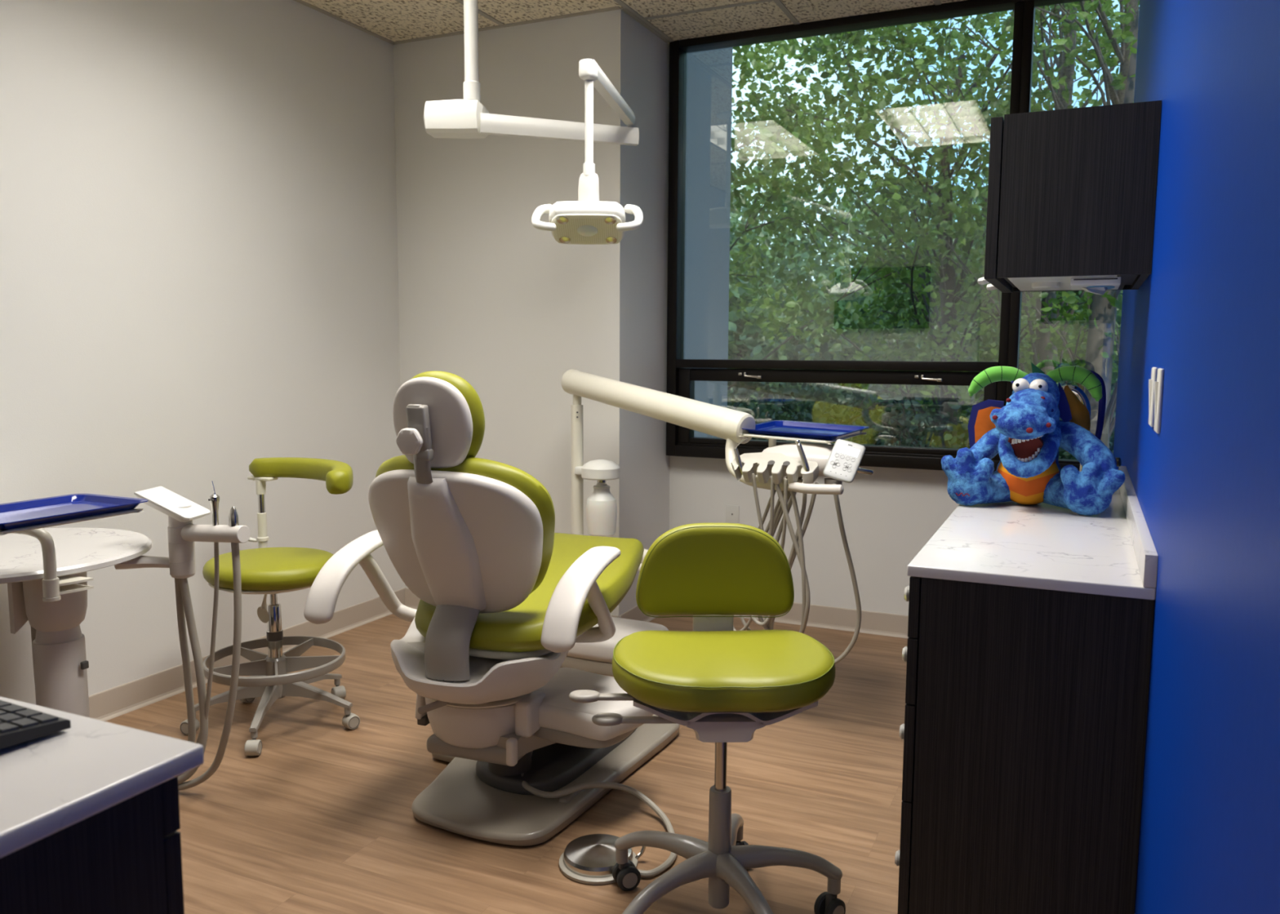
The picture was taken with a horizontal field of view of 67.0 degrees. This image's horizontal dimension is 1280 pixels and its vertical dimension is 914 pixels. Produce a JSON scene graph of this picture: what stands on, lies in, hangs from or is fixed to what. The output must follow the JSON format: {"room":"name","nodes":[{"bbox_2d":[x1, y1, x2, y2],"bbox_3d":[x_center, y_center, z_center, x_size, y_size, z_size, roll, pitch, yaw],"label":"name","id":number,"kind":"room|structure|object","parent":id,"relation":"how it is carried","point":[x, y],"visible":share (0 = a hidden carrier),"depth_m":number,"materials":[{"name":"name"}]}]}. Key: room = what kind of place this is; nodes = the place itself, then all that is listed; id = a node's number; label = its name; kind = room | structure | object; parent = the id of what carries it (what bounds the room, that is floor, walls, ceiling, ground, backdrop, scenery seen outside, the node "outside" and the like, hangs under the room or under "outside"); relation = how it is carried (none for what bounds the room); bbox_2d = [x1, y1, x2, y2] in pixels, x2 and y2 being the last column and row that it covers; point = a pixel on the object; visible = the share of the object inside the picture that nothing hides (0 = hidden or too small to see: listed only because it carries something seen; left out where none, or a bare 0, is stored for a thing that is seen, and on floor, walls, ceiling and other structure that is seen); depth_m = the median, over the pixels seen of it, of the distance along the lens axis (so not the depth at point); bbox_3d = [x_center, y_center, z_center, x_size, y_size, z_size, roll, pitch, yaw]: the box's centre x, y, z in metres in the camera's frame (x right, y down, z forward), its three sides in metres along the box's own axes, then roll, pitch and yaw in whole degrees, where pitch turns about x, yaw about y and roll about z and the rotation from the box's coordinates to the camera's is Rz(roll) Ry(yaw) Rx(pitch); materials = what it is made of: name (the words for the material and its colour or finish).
{"room":"dental clinic","nodes":[
{"label":"dental clinic","id":0,"kind":"room"},
{"bbox_2d":[0,0,404,705],"bbox_3d":[-1.950,-0.450,3.305,0.120,2.776,4.738,3,7,24],"label":"wall","id":1,"kind":"structure","parent":0,"point":[199,268],"depth_m":3.66,"materials":[{"name":"white paint"}]},
{"bbox_2d":[88,587,404,721],"bbox_3d":[-2.007,0.907,3.179,0.016,0.104,3.902,3,7,24],"label":"baseboard","id":2,"kind":"structure","parent":1,"relation":"attached to","point":[108,704],"depth_m":3.70,"materials":[{"name":"beige plastic"}]},
{"bbox_2d":[105,613,907,913],"bbox_3d":[-0.275,1.179,1.473,4.802,0.050,6.808,3,7,24],"label":"floor","id":3,"kind":"structure","parent":0,"point":[322,820],"depth_m":2.79,"materials":[{"name":"brown wood"}]},
{"bbox_2d":[0,776,184,913],"bbox_3d":[-0.938,0.764,0.888,0.761,0.892,0.670,3,7,24],"label":"base cabinet","id":4,"kind":"object","parent":3,"relation":"on","point":[124,858],"visible":0.68,"depth_m":0.90,"materials":[{"name":"black laminate"}]},
{"bbox_2d":[0,486,250,791],"bbox_3d":[-1.669,0.543,2.678,1.004,0.938,0.781,3,7,24],"label":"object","id":5,"kind":"object","parent":3,"relation":"on","point":[44,570],"visible":0.74,"depth_m":2.76,"materials":[{"name":"white plastic"}]},
{"bbox_2d":[42,575,93,602],"bbox_3d":[-1.514,0.333,2.517,0.118,0.057,0.115,3,7,24],"label":"bracket","id":6,"kind":"object","parent":5,"relation":"attached to","point":[53,586],"depth_m":2.48,"materials":[{"name":"beige plastic"}]},
{"bbox_2d":[0,508,143,579],"bbox_3d":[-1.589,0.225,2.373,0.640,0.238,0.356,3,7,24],"label":"tabletop","id":7,"kind":"object","parent":5,"relation":"on","point":[11,567],"depth_m":2.46,"materials":[{"name":"beige stone"}]},
{"bbox_2d":[0,493,148,530],"bbox_3d":[-1.409,0.128,2.280,0.270,0.020,0.390,3,7,24],"label":"tray","id":8,"kind":"object","parent":5,"relation":"on","point":[13,515],"visible":1,"depth_m":2.34,"materials":[{"name":"blue plastic"}]},
{"bbox_2d":[80,660,88,670],"bbox_3d":[-1.603,0.601,2.793,0.012,0.022,0.020,3,7,24],"label":"switch","id":9,"kind":"object","parent":5,"relation":"attached to","point":[84,664],"depth_m":2.79,"materials":[{"name":"grey plastic"}]},
{"bbox_2d":[208,480,219,526],"bbox_3d":[-1.199,0.142,2.729,0.027,0.150,0.028,3,7,24],"label":"syringe","id":10,"kind":"object","parent":5,"relation":"on","point":[214,499],"visible":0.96,"depth_m":2.72,"materials":[{"name":"silver metal"}]},
{"bbox_2d":[228,506,239,527],"bbox_3d":[-1.137,0.179,2.705,0.032,0.082,0.023,3,7,24],"label":"valve","id":11,"kind":"object","parent":5,"relation":"on","point":[233,517],"visible":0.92,"depth_m":2.69,"materials":[{"name":"silver metal"}]},
{"bbox_2d":[179,457,359,756],"bbox_3d":[-1.268,0.483,3.374,0.593,0.911,0.570,3,7,24],"label":"stool","id":12,"kind":"object","parent":3,"relation":"on","point":[265,571],"visible":0.93,"depth_m":3.35,"materials":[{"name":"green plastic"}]},
{"bbox_2d":[303,371,679,846],"bbox_3d":[-0.344,0.359,2.975,0.892,1.247,1.242,3,7,19],"label":"dental chair","id":13,"kind":"object","parent":3,"relation":"on","point":[505,597],"visible":0.98,"depth_m":2.58,"materials":[{"name":"beige plastic"}]},
{"bbox_2d":[410,371,484,457],"bbox_3d":[-0.509,-0.099,2.466,0.234,0.242,0.098,3,7,19],"label":"cushion","id":14,"kind":"object","parent":13,"relation":"on","point":[461,436],"depth_m":2.41,"materials":[{"name":"green leather"}]},
{"bbox_2d":[375,454,555,594],"bbox_3d":[-0.483,0.199,2.577,0.522,0.426,0.232,3,7,19],"label":"cushion","id":15,"kind":"object","parent":13,"relation":"on","point":[499,537],"depth_m":2.48,"materials":[{"name":"green leather"}]},
{"bbox_2d":[520,751,676,878],"bbox_3d":[-0.116,0.917,2.716,0.269,0.202,0.674,-5,8,-39],"label":"cord","id":16,"kind":"object","parent":3,"relation":"on","point":[649,873],"visible":0.71,"depth_m":2.73,"materials":[{"name":"beige plastic"}]},
{"bbox_2d":[559,834,645,884],"bbox_3d":[-0.103,1.012,2.477,0.211,0.067,0.202,3,7,24],"label":"foot pedal","id":17,"kind":"object","parent":3,"relation":"on","point":[590,860],"visible":0.78,"depth_m":2.44,"materials":[{"name":"silver plastic"}]},
{"bbox_2d":[568,523,845,913],"bbox_3d":[0.165,0.626,2.198,0.546,0.898,0.569,4,7,31],"label":"stool","id":18,"kind":"object","parent":3,"relation":"on","point":[725,685],"visible":1,"depth_m":2.18,"materials":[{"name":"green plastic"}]},
{"bbox_2d":[560,368,873,675],"bbox_3d":[0.216,0.295,3.696,1.487,1.233,0.456,6,8,43],"label":"dental delivery unit","id":19,"kind":"object","parent":3,"relation":"on","point":[840,462],"visible":0.73,"depth_m":3.42,"materials":[{"name":"grey plastic"}]},
{"bbox_2d":[574,459,620,537],"bbox_3d":[-0.182,0.167,4.056,0.201,0.316,0.162,3,7,24],"label":"water bottle","id":20,"kind":"object","parent":19,"relation":"hanging from","point":[601,508],"visible":0.99,"depth_m":4.00,"materials":[{"name":"white plastic"}]},
{"bbox_2d":[733,437,748,474],"bbox_3d":[0.339,-0.004,3.276,0.051,0.126,0.026,3,7,24],"label":"syringe","id":21,"kind":"object","parent":19,"relation":"in","point":[738,459],"visible":0.97,"depth_m":3.27,"materials":[{"name":"silver metal"}]},
{"bbox_2d":[767,460,774,465],"bbox_3d":[0.440,0.019,3.242,0.024,0.015,0.021,3,7,24],"label":"socket","id":22,"kind":"object","parent":19,"relation":"attached to","point":[769,462],"depth_m":3.24,"materials":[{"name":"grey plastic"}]},
{"bbox_2d":[782,461,790,466],"bbox_3d":[0.487,0.022,3.221,0.024,0.015,0.021,3,7,24],"label":"socket","id":23,"kind":"object","parent":19,"relation":"attached to","point":[784,463],"depth_m":3.22,"materials":[{"name":"grey plastic"}]},
{"bbox_2d":[795,440,809,471],"bbox_3d":[0.534,0.004,3.179,0.019,0.120,0.058,-6,8,-43],"label":"handpiece","id":24,"kind":"object","parent":19,"relation":"in","point":[804,460],"visible":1,"depth_m":3.17,"materials":[{"name":"silver metal"}]},
{"bbox_2d":[738,431,866,447],"bbox_3d":[0.573,-0.047,3.423,0.416,0.096,0.350,3,7,24],"label":"tray","id":25,"kind":"object","parent":19,"relation":"on","point":[772,439],"depth_m":3.33,"materials":[{"name":"beige"}]},
{"bbox_2d":[742,420,869,439],"bbox_3d":[0.581,-0.096,3.421,0.390,0.039,0.270,5,8,38],"label":"tray","id":26,"kind":"object","parent":19,"relation":"on","point":[822,431],"visible":1,"depth_m":3.45,"materials":[{"name":"blue plastic"}]},
{"bbox_2d":[894,576,1154,913],"bbox_3d":[0.826,0.642,2.108,0.432,0.892,0.718,3,7,24],"label":"base cabinet","id":27,"kind":"object","parent":3,"relation":"on","point":[1023,732],"visible":0.92,"depth_m":1.76,"materials":[{"name":"black laminate"}]},
{"bbox_2d":[906,488,1155,599],"bbox_3d":[0.988,0.153,2.378,0.412,0.021,1.450,3,7,24],"label":"countertop","id":28,"kind":"structure","parent":27,"relation":"on","point":[1042,545],"depth_m":1.95,"materials":[{"name":"white stone"}]},
{"bbox_2d":[941,356,1125,515],"bbox_3d":[1.005,-0.064,2.478,0.428,0.394,0.277,3,7,24],"label":"dragon","id":29,"kind":"object","parent":28,"relation":"on","point":[1027,433],"visible":1,"depth_m":2.44,"materials":[{"name":"fabric"}]},
{"bbox_2d":[1026,427,1033,433],"bbox_3d":[0.948,-0.065,2.353,0.016,0.014,0.006,3,7,24],"label":"spot","id":30,"kind":"object","parent":29,"relation":"attached to","point":[1028,430],"depth_m":2.35,"materials":[{"name":"red fabric"}]},
{"bbox_2d":[1045,422,1051,427],"bbox_3d":[0.995,-0.078,2.355,0.013,0.012,0.006,3,7,24],"label":"spot","id":31,"kind":"object","parent":29,"relation":"on","point":[1047,424],"depth_m":2.35,"materials":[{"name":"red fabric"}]},
{"bbox_2d":[1061,385,1121,471],"bbox_3d":[1.262,-0.051,2.751,0.201,0.307,0.053,5,8,35],"label":"tap","id":32,"kind":"object","parent":28,"relation":"on","point":[1082,396],"visible":0.2,"depth_m":2.74,"materials":[{"name":"silver metal"}]},
{"bbox_3d":[-2.328,0.688,1.521,0.761,0.892,0.670,3,7,24],"label":"base cabinet","id":33,"kind":"object","parent":3,"relation":"on","visible":0},
{"bbox_2d":[0,696,204,858],"bbox_3d":[-1.628,0.272,1.149,2.317,0.021,0.665,3,7,24],"label":"countertop","id":34,"kind":"structure","parent":33,"relation":"on","point":[51,784],"depth_m":0.91,"materials":[{"name":"white stone"}]},
{"bbox_2d":[0,700,71,749],"bbox_3d":[-0.814,0.261,1.042,0.444,0.025,0.130,4,7,27],"label":"keyboard","id":35,"kind":"object","parent":34,"relation":"on","point":[19,724],"visible":1,"depth_m":0.98,"materials":[{"name":"black plastic"}]},
{"bbox_2d":[393,8,669,616],"bbox_3d":[-0.510,-0.608,4.839,1.214,2.776,0.636,3,7,24],"label":"wall column","id":36,"kind":"structure","parent":0,"point":[488,298],"depth_m":4.50,"materials":[{"name":"white paint"}]},
{"bbox_2d":[404,587,621,617],"bbox_3d":[-0.646,0.751,4.684,1.228,0.104,0.016,3,7,24],"label":"baseboard","id":37,"kind":"structure","parent":36,"relation":"attached to","point":[411,601],"depth_m":4.92,"materials":[{"name":"beige plastic"}]},
{"bbox_2d":[617,605,658,622],"bbox_3d":[0.029,0.754,4.699,0.016,0.104,0.600,3,7,24],"label":"baseboard","id":38,"kind":"structure","parent":36,"relation":"attached to","point":[635,614],"depth_m":4.61,"materials":[{"name":"beige plastic"}]},
{"bbox_2d":[293,0,965,44],"bbox_3d":[-0.198,-1.623,1.185,4.702,0.030,6.888,3,7,24],"label":"ceiling","id":39,"kind":"structure","parent":0,"point":[395,20],"depth_m":4.20,"materials":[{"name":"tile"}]},
{"bbox_2d":[423,0,643,244],"bbox_3d":[-0.387,-1.263,3.264,0.786,1.136,0.878,0,6,-1],"label":"light","id":40,"kind":"object","parent":39,"relation":"hanging from","point":[588,220],"visible":1,"depth_m":3.47,"materials":[{"name":"white plastic"}]},
{"bbox_2d":[669,455,959,615],"bbox_3d":[1.086,0.424,4.565,2.016,0.800,0.100,3,7,24],"label":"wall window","id":41,"kind":"structure","parent":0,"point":[889,515],"depth_m":4.55,"materials":[{"name":"white paint"}]},
{"bbox_2d":[725,504,739,524],"bbox_3d":[0.457,0.294,4.781,0.070,0.114,0.008,3,7,24],"label":"wall outlet","id":42,"kind":"object","parent":41,"relation":"attached to","point":[732,512],"visible":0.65,"depth_m":4.78,"materials":[{"name":"white plastic"}]},
{"bbox_2d":[733,602,908,638],"bbox_3d":[0.865,0.765,4.638,1.588,0.104,0.016,3,7,24],"label":"baseboard","id":43,"kind":"structure","parent":41,"relation":"attached to","point":[895,625],"depth_m":4.59,"materials":[{"name":"beige plastic"}]},
{"bbox_2d":[666,0,1085,471],"bbox_3d":[1.061,-0.945,4.327,2.000,1.979,0.111,3,7,24],"label":"window","id":44,"kind":"structure","parent":41,"relation":"attached to","point":[682,374],"depth_m":4.40,"materials":[{"name":"brown metal"}]},
{"bbox_2d":[1113,0,1279,913],"bbox_3d":[1.096,-0.284,1.920,0.120,2.776,4.738,3,7,24],"label":"wall","id":45,"kind":"structure","parent":0,"point":[1206,313],"depth_m":1.03,"materials":[{"name":"blue paint"}]},
{"bbox_2d":[977,100,1161,293],"bbox_3d":[1.117,-0.644,2.547,0.394,0.397,0.591,3,7,24],"label":"upper cabinet","id":46,"kind":"object","parent":45,"relation":"attached to","point":[1072,192],"visible":0.98,"depth_m":2.27,"materials":[{"name":"black laminate"}]},
{"bbox_2d":[1031,282,1059,288],"bbox_3d":[1.064,-0.450,2.537,0.068,0.013,0.068,3,7,24],"label":"puck light","id":47,"kind":"object","parent":46,"relation":"on","point":[1034,285],"depth_m":2.51,"materials":[{"name":"white plastic"}]},
{"bbox_2d":[1070,276,1120,294],"bbox_3d":[1.136,-0.423,2.418,0.110,0.038,0.201,3,7,24],"label":"paper towel dispenser","id":48,"kind":"object","parent":46,"relation":"attached to","point":[1098,286],"visible":1,"depth_m":2.34,"materials":[{"name":"white paper"}]},
{"bbox_2d":[1118,466,1158,588],"bbox_3d":[1.166,0.124,2.293,0.020,0.056,1.450,3,7,24],"label":"backsplash","id":49,"kind":"structure","parent":45,"relation":"attached to","point":[1145,552],"depth_m":1.88,"materials":[{"name":"white stone"}]},
{"bbox_2d":[1148,367,1157,426],"bbox_3d":[1.010,-0.119,1.911,0.012,0.116,0.072,3,7,24],"label":"light switch","id":50,"kind":"object","parent":45,"relation":"attached to","point":[1154,370],"visible":0.95,"depth_m":1.88,"materials":[{"name":"white plastic"}]},
{"bbox_2d":[1153,368,1164,433],"bbox_3d":[0.937,-0.102,1.753,0.012,0.116,0.072,3,7,24],"label":"light switch","id":51,"kind":"object","parent":45,"relation":"attached to","point":[1158,384],"visible":1,"depth_m":1.72,"materials":[{"name":"white plastic"}]},
{"bbox_3d":[0.073,0.268,5.028,20.000,7.400,0.100,3,7,24],"label":"wall","id":52,"kind":"structure","parent":0,"visible":0},
{"bbox_2d":[683,47,733,438],"bbox_3d":[-0.246,0.202,5.615,1.328,7.400,0.710,3,7,24],"label":"concrete fin","id":53,"kind":"object","parent":52,"relation":"attached to","point":[708,73],"visible":0.02,"depth_m":5.17,"materials":[{"name":"grey concrete"}]},
{"label":"outside","id":54,"kind":"structure","parent":0,"visible":0},
{"bbox_3d":[19.742,-0.004,43.388,120.000,0.100,85.100,3,7,24],"label":"ground","id":55,"kind":"structure","parent":54,"visible":0},
{"bbox_2d":[727,394,795,440],"bbox_3d":[0.352,1.389,8.240,2.974,4.488,2.884,3,7,24],"label":"shrub","id":56,"kind":"object","parent":55,"relation":"on","point":[743,408],"visible":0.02,"depth_m":7.98,"materials":[{"name":"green plant"}]},
{"bbox_2d":[728,219,799,404],"bbox_3d":[-1.870,-1.667,19.311,10.580,8.159,9.558,3,7,24],"label":"tree","id":57,"kind":"object","parent":55,"relation":"on","point":[731,326],"visible":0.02,"depth_m":17.43,"materials":[{"name":"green plant"}]},
{"bbox_2d":[729,215,861,338],"bbox_3d":[2.925,-2.252,26.161,11.867,9.444,11.468,-1,6,-12],"label":"tree","id":58,"kind":"object","parent":55,"relation":"on","point":[746,235],"visible":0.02,"depth_m":26.18,"materials":[{"name":"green plant"}]},
{"bbox_2d":[727,151,906,439],"bbox_3d":[1.626,-2.137,19.949,9.999,8.999,9.153,4,7,31],"label":"tree","id":59,"kind":"object","parent":55,"relation":"on","point":[840,206],"visible":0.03,"depth_m":17.60,"materials":[{"name":"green plant"}]},
{"bbox_2d":[727,297,924,446],"bbox_3d":[1.421,0.725,14.517,8.056,5.980,8.110,-4,8,-36],"label":"tree","id":60,"kind":"object","parent":55,"relation":"on","point":[760,407],"visible":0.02,"depth_m":13.51,"materials":[{"name":"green plant"}]},
{"bbox_2d":[727,22,965,391],"bbox_3d":[-0.240,-0.712,8.855,6.093,8.523,6.546,2,6,17],"label":"broadleaf tree","id":61,"kind":"object","parent":55,"relation":"on","point":[771,131],"visible":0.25,"depth_m":8.02,"materials":[{"name":"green plant"}]},
{"bbox_2d":[747,368,978,447],"bbox_3d":[1.497,1.454,7.878,2.927,4.449,2.848,-5,8,-38],"label":"shrub","id":62,"kind":"object","parent":55,"relation":"on","point":[839,411],"visible":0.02,"depth_m":7.73,"materials":[{"name":"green plant"}]},
{"bbox_2d":[814,170,986,355],"bbox_3d":[8.344,-2.190,24.804,12.846,9.552,11.826,-4,8,-37],"label":"tree","id":63,"kind":"object","parent":55,"relation":"on","point":[981,171],"visible":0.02,"depth_m":23.69,"materials":[{"name":"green plant"}]},
{"bbox_2d":[727,164,1119,458],"bbox_3d":[4.324,-1.503,18.010,8.447,8.181,8.904,-1,6,-8],"label":"tree","id":64,"kind":"object","parent":55,"relation":"on","point":[753,331],"visible":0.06,"depth_m":16.00,"materials":[{"name":"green plant"}]},
{"bbox_2d":[733,308,1115,459],"bbox_3d":[3.518,0.814,13.920,8.625,5.656,8.182,-3,7,-26],"label":"tree","id":65,"kind":"object","parent":55,"relation":"on","point":[823,348],"visible":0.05,"depth_m":13.18,"materials":[{"name":"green plant"}]},
{"bbox_2d":[729,0,1139,448],"bbox_3d":[3.351,-1.000,10.292,5.289,8.828,5.957,-2,7,-24],"label":"broadleaf tree","id":66,"kind":"object","parent":55,"relation":"on","point":[878,216],"visible":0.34,"depth_m":9.73,"materials":[{"name":"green plant"}]},
{"bbox_2d":[760,1,1124,374],"bbox_3d":[3.354,-1.474,8.753,5.755,10.103,5.172,-4,7,-32],"label":"birch tree","id":67,"kind":"object","parent":55,"relation":"on","point":[1042,340],"visible":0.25,"depth_m":8.53,"materials":[{"name":"green plant"}]},
{"bbox_2d":[780,83,1122,456],"bbox_3d":[7.541,-2.098,18.758,10.480,9.239,9.699,0,6,-2],"label":"tree","id":68,"kind":"object","parent":55,"relation":"on","point":[891,342],"visible":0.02,"depth_m":16.70,"materials":[{"name":"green plant"}]},
{"bbox_2d":[840,370,1064,451],"bbox_3d":[2.129,1.566,7.387,2.850,4.434,2.852,-6,9,-44],"label":"shrub","id":69,"kind":"object","parent":55,"relation":"on","point":[952,403],"visible":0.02,"depth_m":7.32,"materials":[{"name":"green plant"}]},
{"bbox_2d":[822,0,1139,448],"bbox_3d":[3.687,-0.843,7.237,5.397,9.174,4.423,-1,6,-13],"label":"birch tree","id":70,"kind":"object","parent":55,"relation":"on","point":[1103,309],"visible":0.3,"depth_m":7.25,"materials":[{"name":"green plant"}]},
{"bbox_2d":[912,355,1118,459],"bbox_3d":[6.574,1.033,12.666,8.095,5.835,7.303,5,8,36],"label":"tree","id":71,"kind":"object","parent":55,"relation":"on","point":[1068,455],"visible":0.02,"depth_m":12.15,"materials":[{"name":"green plant"}]},
{"bbox_2d":[961,199,1122,455],"bbox_3d":[9.585,-1.495,16.682,10.099,8.505,9.701,-2,6,-17],"label":"tree","id":72,"kind":"object","parent":55,"relation":"on","point":[1029,349],"visible":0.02,"depth_m":16.16,"materials":[{"name":"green plant"}]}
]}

